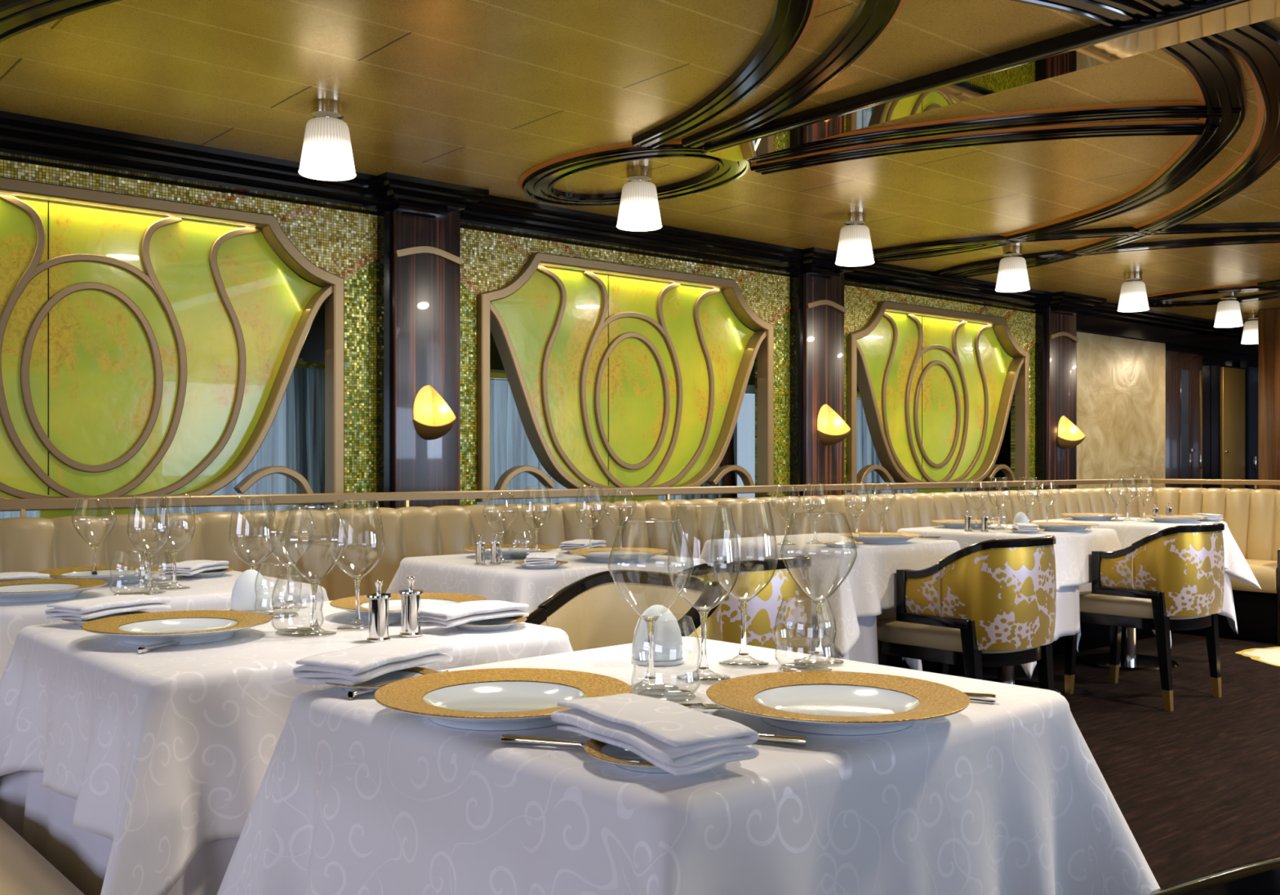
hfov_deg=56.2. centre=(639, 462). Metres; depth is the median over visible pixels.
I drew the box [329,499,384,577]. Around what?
bowl
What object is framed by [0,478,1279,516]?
brass rail
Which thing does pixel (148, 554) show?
wine glass
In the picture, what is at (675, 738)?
folded napkin
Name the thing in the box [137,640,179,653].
knife
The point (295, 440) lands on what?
sheer curtain
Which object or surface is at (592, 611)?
tub chair
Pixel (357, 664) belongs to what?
folded napkin
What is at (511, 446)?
sheer curtain
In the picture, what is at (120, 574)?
charger plate
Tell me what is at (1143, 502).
wine glass
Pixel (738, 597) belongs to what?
bowl
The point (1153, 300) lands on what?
trim
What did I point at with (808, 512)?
bowl
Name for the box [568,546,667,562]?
charger plate
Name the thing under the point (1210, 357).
wall
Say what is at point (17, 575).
folded napkin
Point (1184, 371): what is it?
wood door
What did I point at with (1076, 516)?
charger plate
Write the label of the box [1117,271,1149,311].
ceiling lamp
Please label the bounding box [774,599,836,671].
water tumbler
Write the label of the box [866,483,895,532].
wine glass
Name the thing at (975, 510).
wine glass
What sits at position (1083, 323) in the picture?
trim
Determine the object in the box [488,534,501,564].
pepper mill
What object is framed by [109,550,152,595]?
water tumbler
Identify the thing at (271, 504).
bowl
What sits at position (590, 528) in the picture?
wine glass
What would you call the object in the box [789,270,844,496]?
pillar
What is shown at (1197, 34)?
trim
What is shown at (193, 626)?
charger plate
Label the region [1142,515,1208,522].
charger plate
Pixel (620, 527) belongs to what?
wine glass
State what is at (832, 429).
wall sconce
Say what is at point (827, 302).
arch
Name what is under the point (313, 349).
wall
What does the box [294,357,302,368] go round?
window
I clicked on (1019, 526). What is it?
folded napkin
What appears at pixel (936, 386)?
screen
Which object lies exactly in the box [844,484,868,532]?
wine glass
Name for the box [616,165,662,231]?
ceiling lamp
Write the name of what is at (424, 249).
arch
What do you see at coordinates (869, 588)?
tablecloth
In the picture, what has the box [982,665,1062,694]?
pedestal table
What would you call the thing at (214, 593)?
tablecloth
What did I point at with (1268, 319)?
pillar
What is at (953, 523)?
charger plate
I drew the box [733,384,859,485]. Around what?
window
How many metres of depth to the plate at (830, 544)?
4.33 m
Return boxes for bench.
[0,486,1279,894]
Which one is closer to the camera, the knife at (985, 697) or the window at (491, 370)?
the knife at (985, 697)
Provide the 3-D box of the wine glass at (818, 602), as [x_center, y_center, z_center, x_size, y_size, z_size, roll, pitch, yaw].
[0.275,0.193,1.844,0.117,0.228,0.117,0,0,8]
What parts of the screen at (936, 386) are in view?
shield frame, shield frame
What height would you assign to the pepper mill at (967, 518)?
0.089 m
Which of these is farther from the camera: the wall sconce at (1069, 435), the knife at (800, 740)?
the wall sconce at (1069, 435)
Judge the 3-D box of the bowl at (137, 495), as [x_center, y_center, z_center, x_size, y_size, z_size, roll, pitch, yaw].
[-1.156,0.148,2.822,0.096,0.140,0.096,0,0,20]
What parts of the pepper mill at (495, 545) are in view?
knob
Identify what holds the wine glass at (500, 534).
on the tablecloth at (510, 581)
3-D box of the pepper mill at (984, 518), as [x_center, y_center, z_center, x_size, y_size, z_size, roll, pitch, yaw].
[1.528,0.263,5.312,0.038,0.089,0.038,0,0,4]
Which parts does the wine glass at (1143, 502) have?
stem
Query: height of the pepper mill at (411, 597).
0.105 m
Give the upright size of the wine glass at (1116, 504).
0.219 m
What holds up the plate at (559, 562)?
on the tablecloth at (510, 581)
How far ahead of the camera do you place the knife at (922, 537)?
4.79 m
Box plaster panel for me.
[1075,331,1165,488]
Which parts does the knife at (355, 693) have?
handle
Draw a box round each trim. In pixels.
[0,0,1279,279]
[0,110,1244,340]
[872,222,1279,306]
[1075,315,1257,356]
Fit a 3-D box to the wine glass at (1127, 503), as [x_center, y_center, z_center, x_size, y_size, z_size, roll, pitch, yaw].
[2.582,0.189,6.342,0.099,0.236,0.099,0,0,-25]
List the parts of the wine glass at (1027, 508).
stem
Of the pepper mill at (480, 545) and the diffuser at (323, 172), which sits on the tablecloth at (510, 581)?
the pepper mill at (480, 545)
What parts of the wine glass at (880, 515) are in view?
stem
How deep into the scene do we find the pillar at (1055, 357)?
9.38 m
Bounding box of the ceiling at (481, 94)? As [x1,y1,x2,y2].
[0,0,1279,325]
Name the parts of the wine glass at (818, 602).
stem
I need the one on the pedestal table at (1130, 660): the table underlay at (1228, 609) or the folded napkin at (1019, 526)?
the table underlay at (1228, 609)
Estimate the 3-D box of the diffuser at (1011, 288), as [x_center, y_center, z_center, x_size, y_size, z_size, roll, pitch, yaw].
[2.255,-1.054,7.248,0.190,0.001,0.190,0,0,-41]
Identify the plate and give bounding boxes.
[0,577,107,602]
[36,564,167,584]
[62,610,149,626]
[80,609,271,645]
[182,568,233,577]
[324,666,437,693]
[329,592,488,620]
[373,667,631,730]
[454,616,527,631]
[462,543,558,558]
[513,560,568,568]
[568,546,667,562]
[583,738,667,772]
[706,671,970,734]
[819,541,864,547]
[839,532,922,543]
[931,519,998,528]
[1006,528,1044,533]
[1028,521,1098,531]
[1060,512,1123,519]
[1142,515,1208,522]
[1197,517,1223,520]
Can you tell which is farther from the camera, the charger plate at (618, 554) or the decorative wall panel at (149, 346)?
the decorative wall panel at (149, 346)
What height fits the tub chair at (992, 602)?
0.789 m
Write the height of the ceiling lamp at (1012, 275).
0.258 m
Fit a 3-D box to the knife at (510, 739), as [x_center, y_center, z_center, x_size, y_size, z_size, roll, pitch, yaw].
[-0.051,0.302,1.277,0.208,0.011,0.015,0,0,17]
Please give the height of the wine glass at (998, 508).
0.236 m
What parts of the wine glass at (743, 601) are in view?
stem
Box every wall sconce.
[412,385,456,439]
[816,404,850,445]
[1057,415,1085,448]
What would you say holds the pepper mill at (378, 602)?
on the tablecloth at (164, 754)
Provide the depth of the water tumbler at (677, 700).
1.56 m
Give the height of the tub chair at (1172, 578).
0.789 m
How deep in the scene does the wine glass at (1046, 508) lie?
5.69 m
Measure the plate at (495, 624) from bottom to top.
0.015 m
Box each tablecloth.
[0,570,328,679]
[0,600,573,894]
[217,635,1159,894]
[385,548,706,613]
[698,533,960,657]
[897,523,1121,591]
[1031,516,1261,589]
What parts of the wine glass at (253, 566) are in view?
stem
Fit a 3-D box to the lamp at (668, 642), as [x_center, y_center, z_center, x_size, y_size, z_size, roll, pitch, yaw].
[0.027,0.264,1.849,0.082,0.088,0.082,0,0,36]
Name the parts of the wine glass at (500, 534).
stem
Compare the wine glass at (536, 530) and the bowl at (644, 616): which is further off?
the wine glass at (536, 530)
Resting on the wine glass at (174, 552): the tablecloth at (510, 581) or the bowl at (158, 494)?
the bowl at (158, 494)
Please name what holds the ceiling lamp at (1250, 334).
attached to the ceiling at (481, 94)
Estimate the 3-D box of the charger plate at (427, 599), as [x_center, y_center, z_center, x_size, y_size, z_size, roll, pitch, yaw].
[-0.462,0.293,2.404,0.312,0.029,0.312,0,0,-13]
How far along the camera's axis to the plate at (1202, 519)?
6.24 m
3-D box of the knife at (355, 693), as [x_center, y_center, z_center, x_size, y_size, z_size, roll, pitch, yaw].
[-0.324,0.302,1.645,0.014,0.011,0.208,0,0,29]
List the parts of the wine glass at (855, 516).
stem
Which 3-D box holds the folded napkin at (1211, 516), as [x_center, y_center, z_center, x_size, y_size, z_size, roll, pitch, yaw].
[2.979,0.283,6.294,0.087,0.027,0.178,0,0,-1]
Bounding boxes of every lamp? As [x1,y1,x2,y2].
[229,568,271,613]
[297,98,355,181]
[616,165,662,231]
[631,604,684,666]
[835,211,874,266]
[995,245,1030,292]
[1012,511,1028,528]
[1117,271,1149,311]
[1213,292,1243,327]
[1240,312,1257,343]
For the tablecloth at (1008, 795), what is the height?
0.386 m
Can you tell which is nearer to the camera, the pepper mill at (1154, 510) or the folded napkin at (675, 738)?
the folded napkin at (675, 738)
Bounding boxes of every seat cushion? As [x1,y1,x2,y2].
[876,616,1039,653]
[1079,590,1209,619]
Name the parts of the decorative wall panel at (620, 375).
shield frame, shield frame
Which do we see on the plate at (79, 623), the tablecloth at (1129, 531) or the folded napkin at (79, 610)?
the folded napkin at (79, 610)
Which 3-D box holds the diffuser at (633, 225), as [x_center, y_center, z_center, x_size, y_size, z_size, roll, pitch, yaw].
[-0.003,-1.054,5.309,0.190,0.001,0.190,0,0,-41]
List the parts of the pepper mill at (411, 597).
knob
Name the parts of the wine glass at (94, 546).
stem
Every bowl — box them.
[71,497,116,543]
[127,494,171,553]
[153,493,195,551]
[261,504,316,555]
[280,505,347,579]
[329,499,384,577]
[482,492,518,528]
[608,518,693,617]
[667,503,740,608]
[709,501,777,599]
[780,511,857,597]
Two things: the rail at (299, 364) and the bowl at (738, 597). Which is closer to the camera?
the bowl at (738, 597)
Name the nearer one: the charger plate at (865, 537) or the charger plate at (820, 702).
the charger plate at (820, 702)
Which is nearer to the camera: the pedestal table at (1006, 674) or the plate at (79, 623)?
the plate at (79, 623)
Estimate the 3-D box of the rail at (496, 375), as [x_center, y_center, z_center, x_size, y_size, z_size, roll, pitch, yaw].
[-0.388,-0.490,7.153,2.600,0.030,0.040,0,0,-41]
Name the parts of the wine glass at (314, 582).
stem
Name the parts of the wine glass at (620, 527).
stem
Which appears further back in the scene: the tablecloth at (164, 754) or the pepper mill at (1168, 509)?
the pepper mill at (1168, 509)
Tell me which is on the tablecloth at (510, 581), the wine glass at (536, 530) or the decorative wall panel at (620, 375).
the wine glass at (536, 530)
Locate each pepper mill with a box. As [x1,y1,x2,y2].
[365,579,391,642]
[398,576,423,636]
[474,534,486,564]
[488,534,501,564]
[964,511,972,531]
[980,511,988,531]
[1151,503,1159,520]
[1164,502,1172,515]
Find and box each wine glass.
[71,497,116,574]
[127,494,171,593]
[153,493,195,588]
[228,496,278,570]
[261,504,316,608]
[280,505,347,635]
[329,499,384,628]
[482,492,518,562]
[521,485,551,550]
[576,487,604,547]
[604,489,636,546]
[608,518,693,689]
[667,503,740,679]
[709,501,777,665]
[770,489,799,544]
[780,511,857,663]
[802,498,827,542]
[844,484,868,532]
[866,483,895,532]
[963,482,989,527]
[988,477,1010,525]
[1017,476,1039,522]
[1035,482,1059,521]
[1105,481,1128,520]
[1117,475,1137,519]
[1133,477,1154,519]
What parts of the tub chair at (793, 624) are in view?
rail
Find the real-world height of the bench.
0.894 m
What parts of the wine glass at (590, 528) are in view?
stem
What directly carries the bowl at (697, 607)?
on the wine glass at (703, 611)
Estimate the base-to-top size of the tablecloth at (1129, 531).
0.362 m
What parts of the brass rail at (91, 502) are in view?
post, post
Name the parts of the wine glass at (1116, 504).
stem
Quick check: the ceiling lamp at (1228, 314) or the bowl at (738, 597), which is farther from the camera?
the ceiling lamp at (1228, 314)
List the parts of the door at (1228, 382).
door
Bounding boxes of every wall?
[0,159,377,509]
[297,275,995,508]
[460,227,790,506]
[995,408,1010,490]
[1165,344,1257,488]
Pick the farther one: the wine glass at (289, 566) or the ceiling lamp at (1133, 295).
the ceiling lamp at (1133, 295)
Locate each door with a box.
[1165,350,1202,488]
[1211,364,1244,488]
[1240,360,1257,488]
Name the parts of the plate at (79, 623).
dish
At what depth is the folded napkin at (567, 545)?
4.02 m
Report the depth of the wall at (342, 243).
5.55 m
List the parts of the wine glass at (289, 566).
stem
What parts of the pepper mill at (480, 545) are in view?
knob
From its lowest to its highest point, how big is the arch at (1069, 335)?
0.068 m
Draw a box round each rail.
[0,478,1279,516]
[294,360,324,368]
[490,372,506,378]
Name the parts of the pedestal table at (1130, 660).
plate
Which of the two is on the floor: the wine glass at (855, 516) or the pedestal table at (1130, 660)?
the pedestal table at (1130, 660)
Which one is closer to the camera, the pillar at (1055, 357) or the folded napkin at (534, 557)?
the folded napkin at (534, 557)
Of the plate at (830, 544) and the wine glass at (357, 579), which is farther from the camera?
the plate at (830, 544)
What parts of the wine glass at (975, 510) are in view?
stem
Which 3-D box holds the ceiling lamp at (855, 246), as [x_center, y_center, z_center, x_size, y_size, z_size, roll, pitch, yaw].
[1.126,-1.171,6.278,0.204,0.258,0.204,0,0,-41]
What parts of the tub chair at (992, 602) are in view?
leg, arm post, arm rail, leg, seat rail, leg, rail, leg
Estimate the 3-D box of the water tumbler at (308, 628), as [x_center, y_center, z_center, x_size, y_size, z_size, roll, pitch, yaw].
[-0.616,0.255,2.154,0.091,0.106,0.091,0,0,-32]
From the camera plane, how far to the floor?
4.45 m
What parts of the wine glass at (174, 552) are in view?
stem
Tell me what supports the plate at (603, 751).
on the tablecloth at (1008, 795)
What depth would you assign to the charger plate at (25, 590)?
2.77 m
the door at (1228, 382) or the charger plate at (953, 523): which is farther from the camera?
the door at (1228, 382)
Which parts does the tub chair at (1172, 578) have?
leg, arm post, leg, arm rail, seat rail, rail, leg, leg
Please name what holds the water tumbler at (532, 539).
on the tablecloth at (510, 581)
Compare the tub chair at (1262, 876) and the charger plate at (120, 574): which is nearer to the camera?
the tub chair at (1262, 876)
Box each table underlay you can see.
[0,769,239,894]
[811,607,922,671]
[902,585,1080,679]
[1079,571,1238,648]
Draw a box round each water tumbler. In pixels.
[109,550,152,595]
[138,549,172,586]
[254,565,302,617]
[271,574,324,635]
[508,538,533,559]
[631,615,701,702]
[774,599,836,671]
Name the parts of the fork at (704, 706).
handle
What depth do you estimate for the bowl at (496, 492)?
3.69 m
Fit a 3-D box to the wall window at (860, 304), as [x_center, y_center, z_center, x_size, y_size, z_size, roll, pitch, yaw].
[2.158,-0.120,8.650,2.855,2.360,0.126,0,0,-41]
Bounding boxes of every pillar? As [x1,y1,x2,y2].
[376,205,460,507]
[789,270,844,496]
[1035,307,1075,489]
[1257,307,1279,489]
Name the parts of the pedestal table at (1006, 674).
plate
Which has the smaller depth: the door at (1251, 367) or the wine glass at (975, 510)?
the wine glass at (975, 510)
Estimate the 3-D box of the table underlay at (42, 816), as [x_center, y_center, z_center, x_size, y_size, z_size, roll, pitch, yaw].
[-0.649,0.661,2.246,0.945,0.696,0.896,0,0,-41]
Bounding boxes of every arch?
[395,245,462,265]
[806,299,846,312]
[1049,331,1078,342]
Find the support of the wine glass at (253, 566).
on the tablecloth at (164, 754)
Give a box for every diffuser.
[301,168,353,177]
[619,222,659,228]
[837,260,871,263]
[997,287,1026,289]
[1120,308,1144,310]
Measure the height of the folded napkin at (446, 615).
0.032 m
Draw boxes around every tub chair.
[524,569,723,651]
[677,555,812,654]
[876,535,1056,690]
[1064,522,1224,711]
[1149,854,1279,894]
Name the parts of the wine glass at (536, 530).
stem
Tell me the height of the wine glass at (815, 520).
0.226 m
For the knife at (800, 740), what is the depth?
1.30 m
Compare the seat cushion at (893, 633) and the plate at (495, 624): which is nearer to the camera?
the plate at (495, 624)
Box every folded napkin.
[0,571,49,580]
[44,594,170,621]
[158,560,229,576]
[293,640,453,685]
[420,600,528,627]
[524,551,559,565]
[551,693,759,775]
[559,538,606,551]
[1011,522,1039,530]
[1192,513,1222,519]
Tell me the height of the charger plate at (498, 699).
0.029 m
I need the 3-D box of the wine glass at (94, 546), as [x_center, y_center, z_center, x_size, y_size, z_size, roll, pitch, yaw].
[-1.437,0.201,3.155,0.109,0.212,0.109,0,0,-16]
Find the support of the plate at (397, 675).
on the tablecloth at (1008, 795)
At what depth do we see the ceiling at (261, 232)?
5.89 m
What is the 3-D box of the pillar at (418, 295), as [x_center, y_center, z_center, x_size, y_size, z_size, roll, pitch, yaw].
[-1.066,-0.120,5.754,0.400,2.360,0.120,0,0,-41]
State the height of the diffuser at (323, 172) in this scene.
0.001 m
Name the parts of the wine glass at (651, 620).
stem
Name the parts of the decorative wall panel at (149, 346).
shield frame, shield frame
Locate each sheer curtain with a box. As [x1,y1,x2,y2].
[0,367,326,519]
[476,377,721,505]
[846,398,975,494]
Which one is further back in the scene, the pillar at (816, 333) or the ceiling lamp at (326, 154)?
the pillar at (816, 333)
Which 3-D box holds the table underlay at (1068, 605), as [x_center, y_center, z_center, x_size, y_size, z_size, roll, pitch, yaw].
[1.717,0.610,5.553,0.879,0.595,0.744,0,0,-41]
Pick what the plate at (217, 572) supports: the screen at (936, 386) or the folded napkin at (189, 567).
the folded napkin at (189, 567)
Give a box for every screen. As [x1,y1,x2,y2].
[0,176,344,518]
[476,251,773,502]
[846,300,1029,492]
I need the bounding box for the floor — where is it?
[956,632,1279,888]
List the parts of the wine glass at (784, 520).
stem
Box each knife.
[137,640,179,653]
[347,670,448,697]
[501,733,626,750]
[756,733,807,746]
[916,536,941,539]
[964,692,996,702]
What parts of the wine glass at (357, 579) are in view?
stem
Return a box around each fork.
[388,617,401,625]
[680,702,726,709]
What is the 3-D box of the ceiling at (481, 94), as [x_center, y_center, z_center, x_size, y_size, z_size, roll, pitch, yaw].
[4.161,-1.350,4.364,18.000,0.100,9.200,0,0,-41]
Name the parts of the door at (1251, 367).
pane, handle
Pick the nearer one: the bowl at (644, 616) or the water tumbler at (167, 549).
the bowl at (644, 616)
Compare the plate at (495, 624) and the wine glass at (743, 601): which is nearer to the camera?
the wine glass at (743, 601)
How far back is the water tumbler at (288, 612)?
2.39 m
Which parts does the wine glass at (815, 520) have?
stem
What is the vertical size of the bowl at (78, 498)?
0.126 m
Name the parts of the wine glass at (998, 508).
stem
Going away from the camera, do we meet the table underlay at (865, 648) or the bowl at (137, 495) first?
the bowl at (137, 495)
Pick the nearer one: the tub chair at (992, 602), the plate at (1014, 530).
the tub chair at (992, 602)
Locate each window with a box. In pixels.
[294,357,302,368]
[490,368,505,373]
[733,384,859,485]
[844,284,1035,494]
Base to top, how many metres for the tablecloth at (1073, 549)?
0.362 m
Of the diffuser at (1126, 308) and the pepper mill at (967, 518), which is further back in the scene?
the diffuser at (1126, 308)
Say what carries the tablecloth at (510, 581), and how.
on the table underlay
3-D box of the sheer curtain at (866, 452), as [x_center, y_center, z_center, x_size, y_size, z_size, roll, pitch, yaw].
[1.792,0.290,9.025,2.561,1.530,0.083,0,0,-41]
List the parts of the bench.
backrest, panel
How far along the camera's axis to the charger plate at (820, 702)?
1.47 m
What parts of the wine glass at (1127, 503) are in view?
stem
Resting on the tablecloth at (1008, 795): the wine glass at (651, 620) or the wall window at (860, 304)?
the wine glass at (651, 620)
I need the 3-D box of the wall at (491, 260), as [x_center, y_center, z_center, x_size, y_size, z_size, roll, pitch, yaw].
[-0.021,-0.120,6.779,2.890,2.360,0.126,0,0,-41]
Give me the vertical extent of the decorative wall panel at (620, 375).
1.351 m
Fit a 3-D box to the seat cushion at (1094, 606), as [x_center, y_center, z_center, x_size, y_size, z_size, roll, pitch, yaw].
[2.274,0.638,5.449,0.457,0.077,0.576,0,0,-41]
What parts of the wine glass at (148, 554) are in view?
stem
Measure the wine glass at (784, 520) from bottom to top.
0.219 m
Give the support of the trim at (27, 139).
attached to the wall at (1210, 357)
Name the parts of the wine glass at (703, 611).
stem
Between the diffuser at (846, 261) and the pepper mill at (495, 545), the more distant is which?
the diffuser at (846, 261)
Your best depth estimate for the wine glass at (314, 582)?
2.14 m
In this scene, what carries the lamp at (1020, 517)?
on the tablecloth at (1073, 549)
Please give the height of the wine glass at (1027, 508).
0.236 m
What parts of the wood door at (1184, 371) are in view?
handle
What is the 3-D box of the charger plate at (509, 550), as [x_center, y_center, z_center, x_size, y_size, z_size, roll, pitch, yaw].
[-0.422,0.293,3.915,0.312,0.029,0.312,0,0,27]
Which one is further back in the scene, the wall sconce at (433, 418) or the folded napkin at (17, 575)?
the wall sconce at (433, 418)
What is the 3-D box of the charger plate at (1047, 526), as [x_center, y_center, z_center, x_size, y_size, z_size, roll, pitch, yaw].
[1.913,0.293,5.425,0.312,0.029,0.312,0,0,7]
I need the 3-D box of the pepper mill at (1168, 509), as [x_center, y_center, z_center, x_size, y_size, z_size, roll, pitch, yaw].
[2.819,0.263,6.388,0.038,0.089,0.038,0,0,-31]
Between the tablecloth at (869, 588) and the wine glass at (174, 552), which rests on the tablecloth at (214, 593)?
the wine glass at (174, 552)
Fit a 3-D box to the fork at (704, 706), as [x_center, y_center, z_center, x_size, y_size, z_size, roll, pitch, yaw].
[0.036,0.302,1.462,0.179,0.014,0.022,0,0,-15]
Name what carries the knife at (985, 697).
on the tablecloth at (1008, 795)
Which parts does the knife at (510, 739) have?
handle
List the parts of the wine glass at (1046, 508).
stem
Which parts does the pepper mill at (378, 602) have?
knob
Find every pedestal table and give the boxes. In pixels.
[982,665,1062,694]
[1079,626,1178,671]

